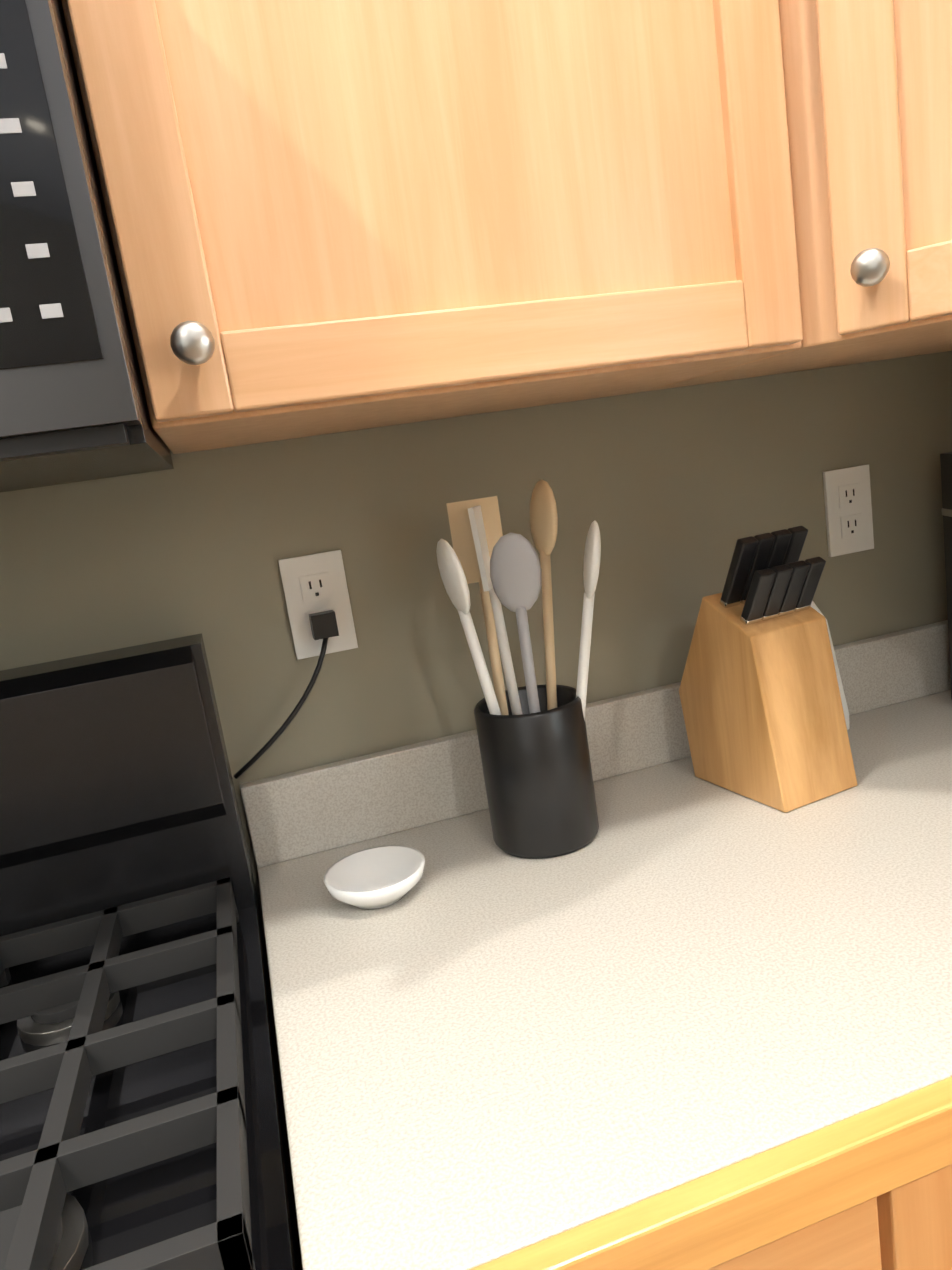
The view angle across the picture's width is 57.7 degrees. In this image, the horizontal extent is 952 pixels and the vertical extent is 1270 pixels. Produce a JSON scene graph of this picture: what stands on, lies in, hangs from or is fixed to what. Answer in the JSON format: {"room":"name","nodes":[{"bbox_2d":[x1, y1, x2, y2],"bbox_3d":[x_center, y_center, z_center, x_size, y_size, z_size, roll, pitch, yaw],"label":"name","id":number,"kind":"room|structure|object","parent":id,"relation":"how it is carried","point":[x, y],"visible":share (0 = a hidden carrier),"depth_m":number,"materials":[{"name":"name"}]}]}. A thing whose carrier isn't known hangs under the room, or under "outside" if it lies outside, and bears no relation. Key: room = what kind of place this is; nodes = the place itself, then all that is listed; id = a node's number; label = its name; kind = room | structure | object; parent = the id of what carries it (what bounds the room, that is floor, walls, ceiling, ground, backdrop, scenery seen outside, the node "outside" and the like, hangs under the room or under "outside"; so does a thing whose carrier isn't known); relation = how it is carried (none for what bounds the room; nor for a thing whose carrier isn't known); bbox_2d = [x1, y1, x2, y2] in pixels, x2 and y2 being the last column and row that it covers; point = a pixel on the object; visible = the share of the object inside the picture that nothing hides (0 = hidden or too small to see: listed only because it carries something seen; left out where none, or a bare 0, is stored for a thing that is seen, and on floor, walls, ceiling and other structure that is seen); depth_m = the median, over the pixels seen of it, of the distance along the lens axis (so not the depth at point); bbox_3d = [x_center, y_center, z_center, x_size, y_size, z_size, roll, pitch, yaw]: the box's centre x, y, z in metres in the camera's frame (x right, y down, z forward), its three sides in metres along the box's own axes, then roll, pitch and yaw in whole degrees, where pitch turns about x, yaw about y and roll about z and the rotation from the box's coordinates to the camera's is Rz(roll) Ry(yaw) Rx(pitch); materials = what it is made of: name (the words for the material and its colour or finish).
{"room":"kitchen","nodes":[
{"label":"kitchen","id":0,"kind":"room"},
{"bbox_2d":[233,610,338,778],"bbox_3d":[-0.220,0.069,0.989,0.146,0.170,0.028,-11,11,-15],"label":"plug","id":1,"kind":"object","parent":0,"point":[324,626],"visible":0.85,"depth_m":0.98,"materials":[{"name":"black plastic"}]},
{"bbox_2d":[0,351,951,924],"bbox_3d":[-1.334,-0.692,0.640,4.580,4.169,0.140,-11,11,-15],"label":"wall","id":2,"kind":"structure","parent":0,"point":[676,493],"depth_m":1.05,"materials":[{"name":"beige paint"}]},
{"bbox_2d":[278,550,357,659],"bbox_3d":[-0.183,-0.035,1.004,0.072,0.117,0.008,-11,11,-15],"label":"electrical outlet","id":3,"kind":"object","parent":2,"relation":"attached to","point":[314,583],"visible":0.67,"depth_m":1.00,"materials":[{"name":"white plastic"}]},
{"bbox_2d":[61,0,836,453],"bbox_3d":[-0.075,-0.636,0.773,0.566,0.842,0.337,-11,11,-15],"label":"upper cabinet","id":4,"kind":"object","parent":2,"relation":"attached to","point":[329,216],"depth_m":0.66,"materials":[{"name":"brown wood"}]},
{"bbox_2d":[0,0,173,492],"bbox_3d":[-0.651,-0.267,0.582,0.760,0.395,0.470,-11,11,-15],"label":"microwave","id":5,"kind":"object","parent":4,"relation":"attached to","point":[73,405],"visible":0.98,"depth_m":0.52,"materials":[{"name":"black metal"}]},
{"bbox_2d":[717,0,951,376],"bbox_3d":[0.507,-0.815,0.721,0.718,1.040,0.718,-11,11,-15],"label":"upper cabinet","id":6,"kind":"object","parent":2,"relation":"attached to","point":[838,113],"depth_m":0.72,"materials":[{"name":"brown wood"}]},
{"bbox_2d":[823,465,873,556],"bbox_3d":[0.516,-0.172,1.194,0.072,0.117,0.008,-11,11,-15],"label":"electrical outlet","id":7,"kind":"object","parent":2,"relation":"attached to","point":[848,509],"visible":1,"depth_m":1.19,"materials":[{"name":"white plastic"}]},
{"bbox_2d":[833,620,951,719],"bbox_3d":[0.664,0.113,0.956,0.420,0.139,0.619,-11,11,-15],"label":"backsplash","id":8,"kind":"structure","parent":2,"relation":"attached to","point":[911,667],"depth_m":1.23,"materials":[{"name":"stone"}]},
{"bbox_2d":[811,601,849,729],"bbox_3d":[0.413,0.026,1.158,0.150,0.229,0.064,-11,11,-15],"label":"paddle","id":9,"kind":"object","parent":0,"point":[841,689],"visible":0.08,"depth_m":1.17,"materials":[{"name":"white plastic"}]},
{"bbox_3d":[-0.207,1.761,-1.688,4.580,0.060,5.880,-11,11,-15],"label":"floor","id":10,"kind":"structure","parent":0,"visible":0},
{"bbox_2d":[0,633,302,1269],"bbox_3d":[-0.472,0.707,0.624,0.762,1.205,0.722,-11,11,-15],"label":"range","id":11,"kind":"object","parent":10,"relation":"on","point":[143,1125],"visible":0.98,"depth_m":0.77,"materials":[{"name":"black metal"}]},
{"bbox_2d":[709,1165,951,1269],"bbox_3d":[0.191,0.720,0.904,0.618,0.880,0.617,-11,11,-15],"label":"base cabinet","id":12,"kind":"object","parent":10,"relation":"on","point":[908,1226],"visible":0.23,"depth_m":0.53,"materials":[{"name":"brown wood"}]},
{"bbox_2d":[240,684,951,1269],"bbox_3d":[0.090,0.233,0.791,0.559,0.142,0.637,-11,11,-15],"label":"countertop","id":13,"kind":"structure","parent":12,"relation":"on","point":[674,1014],"depth_m":0.66,"materials":[{"name":"stone"}]},
{"bbox_2d":[323,845,424,909],"bbox_3d":[-0.103,0.256,0.896,0.106,0.030,0.106,-11,11,-15],"label":"dish","id":14,"kind":"object","parent":13,"relation":"on","point":[378,877],"visible":0.98,"depth_m":0.91,"materials":[{"name":"white ceramic"}]},
{"bbox_2d":[436,480,600,858],"bbox_3d":[0.059,0.035,0.942,0.170,0.394,0.125,-11,11,-15],"label":"utensil crock","id":15,"kind":"object","parent":13,"relation":"on","point":[535,756],"visible":1,"depth_m":0.92,"materials":[{"name":"black ceramic"}]},
{"bbox_2d":[674,682,951,787],"bbox_3d":[1.036,0.297,-0.284,0.657,0.142,3.233,-11,11,-15],"label":"countertop","id":16,"kind":"structure","parent":12,"relation":"on","point":[917,741],"depth_m":1.12,"materials":[{"name":"stone"}]},
{"bbox_2d":[679,526,857,812],"bbox_3d":[0.331,0.028,1.015,0.110,0.301,0.170,-13,12,-23],"label":"knife block","id":17,"kind":"object","parent":16,"relation":"on","point":[762,708],"visible":1,"depth_m":0.96,"materials":[{"name":"brown wood"}]},
{"bbox_2d":[940,452,951,699],"bbox_3d":[0.713,-0.060,1.059,0.172,0.345,0.246,-7,11,10],"label":"coffee maker","id":18,"kind":"object","parent":16,"relation":"on","point":[946,470],"visible":1,"depth_m":1.16,"materials":[{"name":"black plastic"}]}
]}

